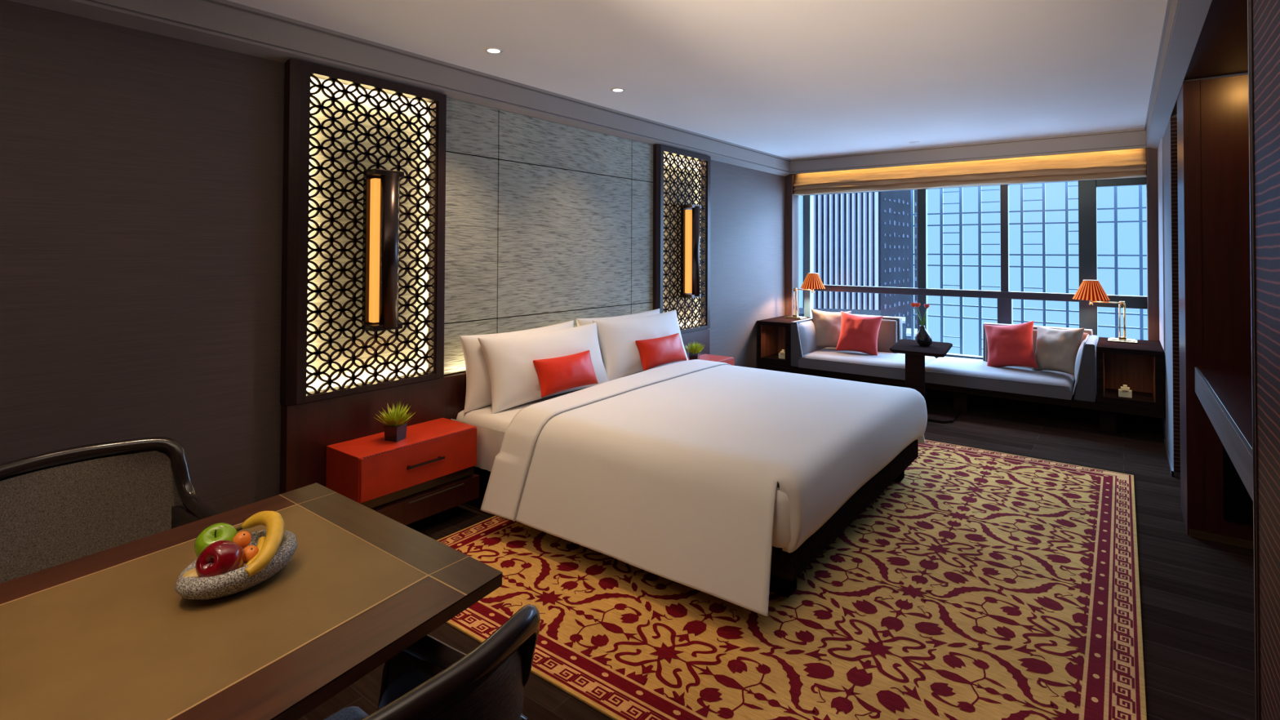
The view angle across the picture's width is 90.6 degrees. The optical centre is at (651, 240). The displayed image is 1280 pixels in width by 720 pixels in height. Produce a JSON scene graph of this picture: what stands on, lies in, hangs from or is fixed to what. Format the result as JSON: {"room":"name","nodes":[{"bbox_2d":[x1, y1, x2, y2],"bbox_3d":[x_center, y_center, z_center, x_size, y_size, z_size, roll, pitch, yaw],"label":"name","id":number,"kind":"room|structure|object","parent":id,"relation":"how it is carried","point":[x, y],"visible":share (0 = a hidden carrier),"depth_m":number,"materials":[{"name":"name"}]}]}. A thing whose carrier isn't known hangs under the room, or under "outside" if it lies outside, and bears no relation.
{"room":"hotel room","nodes":[
{"label":"hotel room","id":0,"kind":"room"},
{"bbox_2d":[0,0,790,513],"bbox_3d":[-1.441,0.249,3.819,0.250,2.615,10.820,0,-1,37],"label":"wall","id":1,"kind":"structure","parent":0,"point":[141,172],"depth_m":2.71,"materials":[{"name":"grey paint"}]},
{"bbox_2d":[280,58,446,405],"bbox_3d":[-1.557,-0.037,3.469,0.165,1.685,0.881,0,-1,37],"label":"lattice screen","id":2,"kind":"object","parent":1,"relation":"attached to","point":[339,125],"visible":0.81,"depth_m":3.35,"materials":[{"name":"black wood"}]},
{"bbox_2d":[361,168,404,331],"bbox_3d":[-1.435,0.050,3.397,0.138,0.850,0.165,0,-1,37],"label":"wall sconce","id":3,"kind":"object","parent":2,"relation":"attached to","point":[380,233],"visible":1,"depth_m":3.35,"materials":[{"name":"brown metal"}]},
{"bbox_2d":[368,177,380,322],"bbox_3d":[-1.444,0.053,3.404,0.048,0.765,0.129,0,-1,37],"label":"diffuser","id":4,"kind":"object","parent":3,"relation":"attached to","point":[374,183],"depth_m":3.35,"materials":[{"name":"brown glass"}]},
{"bbox_2d":[8,0,791,176],"bbox_3d":[-1.418,-0.965,3.570,0.100,0.195,10.410,0,-1,37],"label":"trim","id":5,"kind":"structure","parent":1,"relation":"attached to","point":[225,24],"depth_m":3.38,"materials":[{"name":"grey paint"}]},
{"bbox_2d":[280,328,709,493],"bbox_3d":[-0.657,1.203,4.679,0.150,0.742,3.923,0,-1,37],"label":"headboard","id":6,"kind":"object","parent":1,"relation":"attached to","point":[307,428],"visible":0.19,"depth_m":3.31,"materials":[{"name":"red wood"}]},
{"bbox_2d":[444,97,653,374],"bbox_3d":[-0.666,-0.013,4.722,0.130,1.679,2.192,0,-1,37],"label":"carved wall panel","id":7,"kind":"object","parent":1,"relation":"attached to","point":[547,223],"visible":0.68,"depth_m":4.44,"materials":[{"name":"stone"}]},
{"bbox_2d":[652,144,710,333],"bbox_3d":[0.249,0.010,5.901,0.165,1.685,0.881,0,-1,37],"label":"lattice screen","id":8,"kind":"object","parent":1,"relation":"attached to","point":[680,177],"visible":0.75,"depth_m":5.81,"materials":[{"name":"black wood"}]},
{"bbox_2d":[680,204,701,297],"bbox_3d":[0.372,0.097,5.829,0.138,0.850,0.165,0,-1,37],"label":"wall sconce","id":9,"kind":"object","parent":8,"relation":"attached to","point":[690,213],"visible":1,"depth_m":5.79,"materials":[{"name":"brown metal"}]},
{"bbox_2d":[684,209,692,293],"bbox_3d":[0.362,0.100,5.836,0.048,0.765,0.129,0,-1,37],"label":"diffuser","id":10,"kind":"object","parent":9,"relation":"attached to","point":[688,213],"depth_m":5.79,"materials":[{"name":"brown"}]},
{"bbox_2d":[785,174,799,315],"bbox_3d":[1.732,0.245,7.803,0.095,2.100,0.200,0,-1,37],"label":"trim","id":11,"kind":"structure","parent":1,"relation":"attached to","point":[792,201],"depth_m":7.74,"materials":[{"name":"grey paint"}]},
{"bbox_2d":[688,352,699,359],"bbox_3d":[0.387,1.051,5.710,0.082,0.078,0.082,0,-1,17],"label":"pot","id":12,"kind":"object","parent":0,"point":[692,356],"depth_m":5.68,"materials":[{"name":"grey ceramic"}]},
{"bbox_2d":[226,0,1248,159],"bbox_3d":[0.760,-1.151,2.211,5.800,0.150,10.820,0,-1,37],"label":"ceiling","id":13,"kind":"structure","parent":0,"point":[790,79],"depth_m":3.63,"materials":[{"name":"paint"}]},
{"bbox_2d":[484,47,502,53],"bbox_3d":[-0.878,-1.058,3.526,0.100,0.006,0.100,0,-1,37],"label":"recessed light","id":14,"kind":"object","parent":13,"relation":"in","point":[491,50],"visible":1,"depth_m":3.51,"materials":[{"name":"white"}]},
{"bbox_2d":[610,87,625,92],"bbox_3d":[-0.232,-1.041,4.379,0.100,0.006,0.100,0,-1,37],"label":"recessed light","id":15,"kind":"object","parent":13,"relation":"in","point":[617,89],"visible":1,"depth_m":4.37,"materials":[{"name":"white"}]},
{"bbox_2d":[909,141,919,143],"bbox_3d":[2.668,-0.996,6.422,0.100,0.006,0.100,0,-1,37],"label":"recessed light","id":16,"kind":"object","parent":13,"relation":"in","point":[911,142],"visible":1,"depth_m":6.42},
{"bbox_2d":[297,390,1255,719],"bbox_3d":[0.863,1.602,2.318,5.800,0.120,11.200,0,-1,37],"label":"floor","id":17,"kind":"structure","parent":0,"point":[1197,594],"depth_m":2.94,"materials":[{"name":"brown wood"}]},
{"bbox_2d":[0,436,218,583],"bbox_3d":[-1.571,1.083,1.780,0.640,0.884,0.613,0,-1,34],"label":"armchair","id":18,"kind":"object","parent":17,"relation":"on","point":[57,507],"visible":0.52,"depth_m":1.98,"materials":[{"name":"grey fabric"}]},
{"bbox_2d":[0,482,502,719],"bbox_3d":[-1.168,1.136,0.945,0.985,0.750,1.947,0,-1,31],"label":"dining table","id":19,"kind":"object","parent":17,"relation":"on","point":[108,634],"visible":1,"depth_m":1.28,"materials":[{"name":"brown wood"}]},
{"bbox_2d":[174,529,297,599],"bbox_3d":[-0.931,0.730,1.428,0.185,0.071,0.249,0,-1,37],"label":"stone bowl","id":20,"kind":"object","parent":19,"relation":"on","point":[237,580],"visible":0.59,"depth_m":1.35,"materials":[{"name":"stone"}]},
{"bbox_2d":[182,568,198,577],"bbox_3d":[-0.973,0.718,1.353,0.045,0.032,0.056,0,-1,37],"label":"fruit","id":21,"kind":"object","parent":20,"relation":"in","point":[190,573],"visible":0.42,"depth_m":1.34,"materials":[{"name":"yellow food"}]},
{"bbox_2d":[194,522,238,557],"bbox_3d":[-0.990,0.691,1.443,0.084,0.085,0.084,0,-1,37],"label":"apple","id":22,"kind":"object","parent":20,"relation":"in","point":[215,532],"visible":0.59,"depth_m":1.43,"materials":[{"name":"food"}]},
{"bbox_2d":[195,539,245,577],"bbox_3d":[-0.933,0.697,1.377,0.090,0.088,0.094,0,-1,37],"label":"apple","id":23,"kind":"object","parent":20,"relation":"in","point":[220,557],"visible":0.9,"depth_m":1.35,"materials":[{"name":"food"}]},
{"bbox_2d":[232,531,251,547],"bbox_3d":[-0.931,0.681,1.441,0.037,0.037,0.037,0,-1,37],"label":"kumquat","id":24,"kind":"object","parent":20,"relation":"in","point":[242,538],"visible":0.85,"depth_m":1.43,"materials":[{"name":"food"}]},
{"bbox_2d":[244,545,258,563],"bbox_3d":[-0.901,0.704,1.421,0.037,0.037,0.037,0,-1,37],"label":"kumquat","id":25,"kind":"object","parent":20,"relation":"in","point":[251,551],"visible":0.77,"depth_m":1.41,"materials":[{"name":"food"}]},
{"bbox_2d":[243,531,265,566],"bbox_3d":[-0.891,0.708,1.437,0.036,0.052,0.113,0,-1,-12],"label":"banana","id":26,"kind":"object","parent":20,"relation":"in","point":[260,541],"visible":0.4,"depth_m":1.45,"materials":[{"name":"yellow food"}]},
{"bbox_2d":[235,511,284,577],"bbox_3d":[-0.892,0.683,1.453,0.090,0.090,0.183,1,-1,-39],"label":"banana","id":27,"kind":"object","parent":20,"relation":"in","point":[273,522],"visible":0.99,"depth_m":1.44,"materials":[{"name":"yellow food"}]},
{"bbox_2d":[325,417,479,528],"bbox_3d":[-1.298,1.298,3.389,0.353,0.505,0.710,0,-1,37],"label":"nightstand","id":28,"kind":"object","parent":17,"relation":"on","point":[417,479],"visible":0.88,"depth_m":3.27,"materials":[{"name":"wood"}]},
{"bbox_2d":[377,401,414,441],"bbox_3d":[-1.352,0.943,3.326,0.204,0.201,0.205,0,-1,17],"label":"potted grass","id":29,"kind":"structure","parent":28,"relation":"on","point":[395,430],"depth_m":3.30,"materials":[{"name":"green plant"}]},
{"bbox_2d":[383,422,407,441],"bbox_3d":[-1.345,1.005,3.328,0.082,0.078,0.082,0,-1,17],"label":"pot","id":30,"kind":"object","parent":29,"relation":"attached to","point":[393,432],"depth_m":3.30,"materials":[{"name":"ceramic"}]},
{"bbox_2d":[324,604,540,719],"bbox_3d":[-0.566,1.076,1.070,0.640,0.884,0.613,0,-1,37],"label":"armchair","id":31,"kind":"object","parent":17,"relation":"on","point":[430,679],"visible":0.89,"depth_m":1.04,"materials":[{"name":"black leather"}]},
{"bbox_2d":[450,367,918,597],"bbox_3d":[0.296,1.297,4.007,2.170,0.540,2.144,0,-1,37],"label":"bed","id":32,"kind":"object","parent":17,"relation":"on","point":[786,567],"visible":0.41,"depth_m":3.22,"materials":[{"name":"white fabric"}]},
{"bbox_2d":[458,320,573,413],"bbox_3d":[-0.840,0.802,4.174,0.209,0.467,0.990,0,-1,35],"label":"bed pillow","id":33,"kind":"object","parent":32,"relation":"on","point":[478,389],"visible":0.36,"depth_m":3.82,"materials":[{"name":"white fabric"}]},
{"bbox_2d":[477,322,608,413],"bbox_3d":[-0.672,0.812,4.189,0.259,0.439,1.070,0,-1,37],"label":"bed pillow","id":34,"kind":"object","parent":32,"relation":"on","point":[513,376],"visible":0.81,"depth_m":3.93,"materials":[{"name":"white fabric"}]},
{"bbox_2d":[533,350,598,397],"bbox_3d":[-0.549,0.855,4.109,0.166,0.220,0.517,0,-1,37],"label":"lumbar cushion","id":35,"kind":"object","parent":34,"relation":"on","point":[555,375],"visible":1,"depth_m":4.01,"materials":[{"name":"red fabric"}]},
{"bbox_2d":[575,308,659,364],"bbox_3d":[-0.222,0.807,5.007,0.211,0.466,1.038,0,-1,37],"label":"bed pillow","id":36,"kind":"object","parent":32,"relation":"on","point":[580,322],"visible":0.18,"depth_m":4.89,"materials":[{"name":"white fabric"}]},
{"bbox_2d":[592,310,688,381],"bbox_3d":[-0.057,0.813,5.035,0.262,0.440,1.081,0,-1,37],"label":"bed pillow","id":37,"kind":"object","parent":32,"relation":"on","point":[617,338],"visible":0.7,"depth_m":4.75,"materials":[{"name":"white fabric"}]},
{"bbox_2d":[635,333,686,370],"bbox_3d":[0.085,0.867,4.978,0.170,0.220,0.580,0,-1,37],"label":"lumbar cushion","id":38,"kind":"object","parent":37,"relation":"on","point":[655,352],"visible":0.99,"depth_m":4.86,"materials":[{"name":"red fabric"}]},
{"bbox_2d":[480,359,927,616],"bbox_3d":[0.468,1.186,3.841,1.787,0.511,2.446,0,-1,37],"label":"duvet","id":39,"kind":"object","parent":32,"relation":"on","point":[673,472],"visible":1,"depth_m":3.07,"materials":[{"name":"white fabric"}]},
{"bbox_2d":[688,354,734,365],"bbox_3d":[0.462,1.344,5.760,0.353,0.505,0.710,0,-1,37],"label":"nightstand","id":40,"kind":"object","parent":17,"relation":"on","point":[730,360],"visible":0.21,"depth_m":5.90,"materials":[{"name":"wood"}]},
{"bbox_2d":[684,342,704,359],"bbox_3d":[0.385,0.989,5.706,0.201,0.201,0.210,0,-1,17],"label":"potted grass","id":41,"kind":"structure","parent":40,"relation":"on","point":[694,352],"depth_m":5.68,"materials":[{"name":"green plant"}]},
{"bbox_2d":[437,440,1146,719],"bbox_3d":[0.946,1.556,3.588,2.890,0.013,3.787,0,-1,37],"label":"patterned rug","id":42,"kind":"object","parent":17,"relation":"on","point":[980,584],"visible":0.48,"depth_m":2.61,"materials":[{"name":"carpet"}]},
{"bbox_2d":[889,338,961,423],"bbox_3d":[2.601,1.310,6.041,0.644,0.600,0.840,0,-1,37],"label":"table","id":43,"kind":"object","parent":17,"relation":"on","point":[915,353],"visible":0.69,"depth_m":5.75,"materials":[{"name":"black wood"}]},
{"bbox_2d":[915,325,932,346],"bbox_3d":[2.621,0.914,6.083,0.146,0.192,0.146,0,-1,37],"label":"bud vase","id":44,"kind":"object","parent":43,"relation":"on","point":[923,338],"visible":1,"depth_m":6.04,"materials":[{"name":"black ceramic"}]},
{"bbox_2d":[911,302,921,324],"bbox_3d":[2.567,0.740,6.125,0.114,0.291,0.048,0,-1,37],"label":"tulip","id":45,"kind":"object","parent":44,"relation":"in","point":[913,304],"visible":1,"depth_m":6.12,"materials":[{"name":"plant"}]},
{"bbox_2d":[914,302,925,325],"bbox_3d":[2.585,0.739,6.107,0.092,0.294,0.051,0,-1,-7],"label":"tulip","id":46,"kind":"object","parent":44,"relation":"in","point":[917,304],"visible":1,"depth_m":6.09,"materials":[{"name":"red plant"}]},
{"bbox_2d":[922,303,929,325],"bbox_3d":[2.638,0.742,6.079,0.052,0.286,0.061,1,-1,-21],"label":"tulip","id":47,"kind":"object","parent":44,"relation":"in","point":[926,306],"visible":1,"depth_m":6.08,"materials":[{"name":"red plant"}]},
{"bbox_2d":[757,362,1164,434],"bbox_3d":[2.901,1.491,6.438,3.562,0.252,0.920,0,-1,37],"label":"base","id":48,"kind":"object","parent":17,"relation":"on","point":[1108,412],"visible":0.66,"depth_m":5.86,"materials":[{"name":"black wood"}]},
{"bbox_2d":[756,315,810,365],"bbox_3d":[1.570,1.140,7.314,0.395,0.467,0.751,0,-1,37],"label":"base cabinet","id":49,"kind":"object","parent":48,"relation":"on","point":[774,334],"visible":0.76,"depth_m":7.14,"materials":[{"name":"brown wood"}]},
{"bbox_2d":[778,349,784,359],"bbox_3d":[1.469,1.264,7.055,0.090,0.098,0.064,0,-1,37],"label":"ornament","id":50,"kind":"object","parent":49,"relation":"on","point":[781,355],"visible":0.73,"depth_m":7.04,"materials":[{"name":"beige stone"}]},
{"bbox_2d":[783,272,825,319],"bbox_3d":[1.781,0.640,7.323,0.460,0.533,0.280,0,-1,37],"label":"lamp","id":51,"kind":"object","parent":49,"relation":"on","point":[812,281],"visible":1,"depth_m":7.22,"materials":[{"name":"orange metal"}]},
{"bbox_2d":[791,314,1097,402],"bbox_3d":[2.865,1.099,6.434,2.715,0.526,0.940,0,-1,37],"label":"sofa","id":52,"kind":"object","parent":48,"relation":"on","point":[972,373],"visible":0.63,"depth_m":6.09,"materials":[{"name":"grey fabric"}]},
{"bbox_2d":[811,308,851,347],"bbox_3d":[2.023,1.001,7.132,0.467,0.456,0.199,0,-1,5],"label":"cushion","id":53,"kind":"object","parent":52,"relation":"on","point":[827,324],"visible":0.55,"depth_m":7.07,"materials":[{"name":"beige fabric"}]},
{"bbox_2d":[835,311,883,355],"bbox_3d":[2.252,1.008,6.868,0.479,0.457,0.217,0,-1,28],"label":"cushion","id":54,"kind":"object","parent":52,"relation":"on","point":[858,333],"visible":1,"depth_m":6.80,"materials":[{"name":"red fabric"}]},
{"bbox_2d":[798,346,935,380],"bbox_3d":[2.338,1.291,6.825,1.200,0.149,0.935,0,-1,37],"label":"seat cushion","id":55,"kind":"object","parent":52,"relation":"on","point":[887,363],"depth_m":6.57,"materials":[{"name":"grey fabric"}]},
{"bbox_2d":[924,356,1075,399],"bbox_3d":[3.322,1.283,6.094,1.245,0.149,0.935,0,-1,37],"label":"seat cushion","id":56,"kind":"object","parent":52,"relation":"on","point":[972,373],"depth_m":5.77,"materials":[{"name":"grey fabric"}]},
{"bbox_2d":[983,320,1038,368],"bbox_3d":[3.419,1.002,6.040,0.220,0.492,0.513,1,-1,-41],"label":"cushion","id":57,"kind":"object","parent":52,"relation":"on","point":[1009,345],"visible":0.97,"depth_m":5.97,"materials":[{"name":"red fabric"}]},
{"bbox_2d":[1031,325,1084,375],"bbox_3d":[3.702,0.999,5.778,0.218,0.443,0.442,1,-1,-29],"label":"cushion","id":58,"kind":"object","parent":52,"relation":"on","point":[1056,349],"visible":0.88,"depth_m":5.70,"materials":[{"name":"beige fabric"}]},
{"bbox_2d":[1096,337,1164,410],"bbox_3d":[4.099,1.119,5.436,0.437,0.467,0.751,0,-1,37],"label":"side table","id":59,"kind":"object","parent":48,"relation":"on","point":[1140,366],"visible":0.98,"depth_m":5.33,"materials":[{"name":"brown wood"}]},
{"bbox_2d":[1072,280,1137,343],"bbox_3d":[4.037,0.621,5.648,0.471,0.533,0.280,0,-1,37],"label":"lamp","id":60,"kind":"object","parent":59,"relation":"on","point":[1089,290],"visible":1,"depth_m":5.61,"materials":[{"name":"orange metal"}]},
{"bbox_2d":[1118,384,1132,398],"bbox_3d":[3.917,1.244,5.237,0.090,0.098,0.064,0,-1,37],"label":"ornament","id":61,"kind":"object","parent":59,"relation":"on","point":[1124,392],"visible":1,"depth_m":5.22,"materials":[{"name":"beige stone"}]},
{"bbox_2d":[1177,0,1253,549],"bbox_3d":[2.596,0.316,2.495,0.650,2.470,2.690,0,-1,37],"label":"tall cabinet","id":62,"kind":"object","parent":17,"relation":"on","point":[1214,251],"visible":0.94,"depth_m":3.31,"materials":[{"name":"red wood"}]},
{"bbox_2d":[1194,366,1253,501],"bbox_3d":[2.460,0.715,2.295,0.595,0.130,2.216,0,-1,37],"label":"countertop","id":63,"kind":"structure","parent":62,"relation":"on","point":[1225,396],"depth_m":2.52,"materials":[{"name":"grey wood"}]},
{"bbox_2d":[1247,0,1279,719],"bbox_3d":[0.985,0.203,0.265,0.737,2.610,2.807,0,-1,37],"label":"wall panel","id":64,"kind":"object","parent":17,"relation":"on","point":[1263,15],"visible":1,"depth_m":1.48,"materials":[{"name":"wood"}]},
{"bbox_2d":[1160,89,1180,470],"bbox_3d":[4.329,0.291,4.971,0.480,2.615,2.090,0,-1,37],"label":"wall","id":65,"kind":"structure","parent":0,"point":[1167,422],"depth_m":4.61,"materials":[{"name":"paint"}]},
{"bbox_2d":[788,128,1150,174],"bbox_3d":[3.064,-0.906,6.669,3.560,0.175,0.039,0,-1,37],"label":"trim","id":66,"kind":"structure","parent":65,"relation":"attached to","point":[1131,139],"depth_m":6.44,"materials":[{"name":"grey paint"}]},
{"bbox_2d":[1146,147,1160,343],"bbox_3d":[4.534,0.222,5.722,0.085,2.100,0.200,0,-1,37],"label":"trim","id":67,"kind":"structure","parent":65,"relation":"attached to","point":[1152,186],"depth_m":5.65,"materials":[{"name":"grey paint"}]},
{"bbox_2d":[1157,137,1164,350],"bbox_3d":[4.279,0.029,5.315,0.009,1.690,0.745,0,-1,37],"label":"trim","id":68,"kind":"structure","parent":65,"relation":"attached to","point":[1160,150],"depth_m":5.21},
{"bbox_2d":[1164,438,1180,478],"bbox_3d":[3.966,1.572,4.479,0.492,0.035,0.932,0,-1,37],"label":"baseboard","id":69,"kind":"structure","parent":65,"relation":"attached to","point":[1175,474],"depth_m":4.42,"materials":[{"name":"wood"}]},
{"bbox_2d":[1170,116,1180,472],"bbox_3d":[3.694,0.354,4.123,0.470,2.384,0.024,0,-1,37],"label":"end panel","id":70,"kind":"object","parent":65,"relation":"attached to","point":[1174,180],"visible":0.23,"depth_m":4.25,"materials":[{"name":"red wood"}]},
{"bbox_2d":[1144,0,1212,149],"bbox_3d":[2.923,-0.947,3.578,0.100,0.195,5.200,0,-1,37],"label":"trim","id":71,"kind":"structure","parent":65,"relation":"attached to","point":[1184,20],"depth_m":3.13,"materials":[{"name":"grey paint"}]},
{"bbox_3d":[3.232,0.329,6.899,3.580,2.635,0.300,0,-1,37],"label":"wall window","id":72,"kind":"structure","parent":0,"visible":0},
{"bbox_2d":[800,177,1147,359],"bbox_3d":[3.214,0.316,6.866,3.400,1.940,0.135,0,-1,37],"label":"window","id":73,"kind":"structure","parent":72,"relation":"attached to","point":[1087,189],"depth_m":6.51,"materials":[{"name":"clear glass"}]},
{"bbox_2d":[793,147,1146,195],"bbox_3d":[3.111,-0.718,6.736,3.390,0.319,0.099,0,-1,37],"label":"blind","id":74,"kind":"object","parent":73,"relation":"attached to","point":[1124,163],"visible":0.9,"depth_m":6.51,"materials":[{"name":"fabric"}]},
{"label":"outside","id":75,"kind":"structure","parent":0,"visible":0},
{"bbox_2d":[899,316,905,338],"bbox_3d":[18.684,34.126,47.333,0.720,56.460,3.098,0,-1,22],"label":"building","id":76,"kind":"structure","parent":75,"point":[904,317],"depth_m":46.36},
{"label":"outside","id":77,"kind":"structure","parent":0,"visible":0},
{"bbox_2d":[906,328,917,339],"bbox_3d":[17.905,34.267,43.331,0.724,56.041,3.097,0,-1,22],"label":"building","id":78,"kind":"structure","parent":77,"point":[908,330],"depth_m":42.55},
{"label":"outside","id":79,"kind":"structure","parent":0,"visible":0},
{"bbox_2d":[803,190,917,339],"bbox_3d":[20.058,12.570,60.240,8.947,100.000,15.997,0,-1,37],"label":"office tower","id":80,"kind":"structure","parent":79,"point":[860,238],"depth_m":54.96,"materials":[{"name":"concrete"}]},
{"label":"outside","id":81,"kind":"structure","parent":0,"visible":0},
{"bbox_2d":[799,307,880,316],"bbox_3d":[13.578,33.819,46.904,6.836,57.018,4.989,0,-1,16],"label":"podium building","id":82,"kind":"structure","parent":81,"point":[862,312],"depth_m":47.63,"materials":[{"name":"grey concrete"}]},
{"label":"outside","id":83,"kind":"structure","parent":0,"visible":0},
{"bbox_2d":[911,182,1147,355],"bbox_3d":[4.147,0.328,6.768,2.616,3.400,0.030,0,-1,37],"label":"facade","id":84,"kind":"object","parent":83,"point":[980,212],"visible":0.49,"depth_m":6.86,"materials":[{"name":"metal"}]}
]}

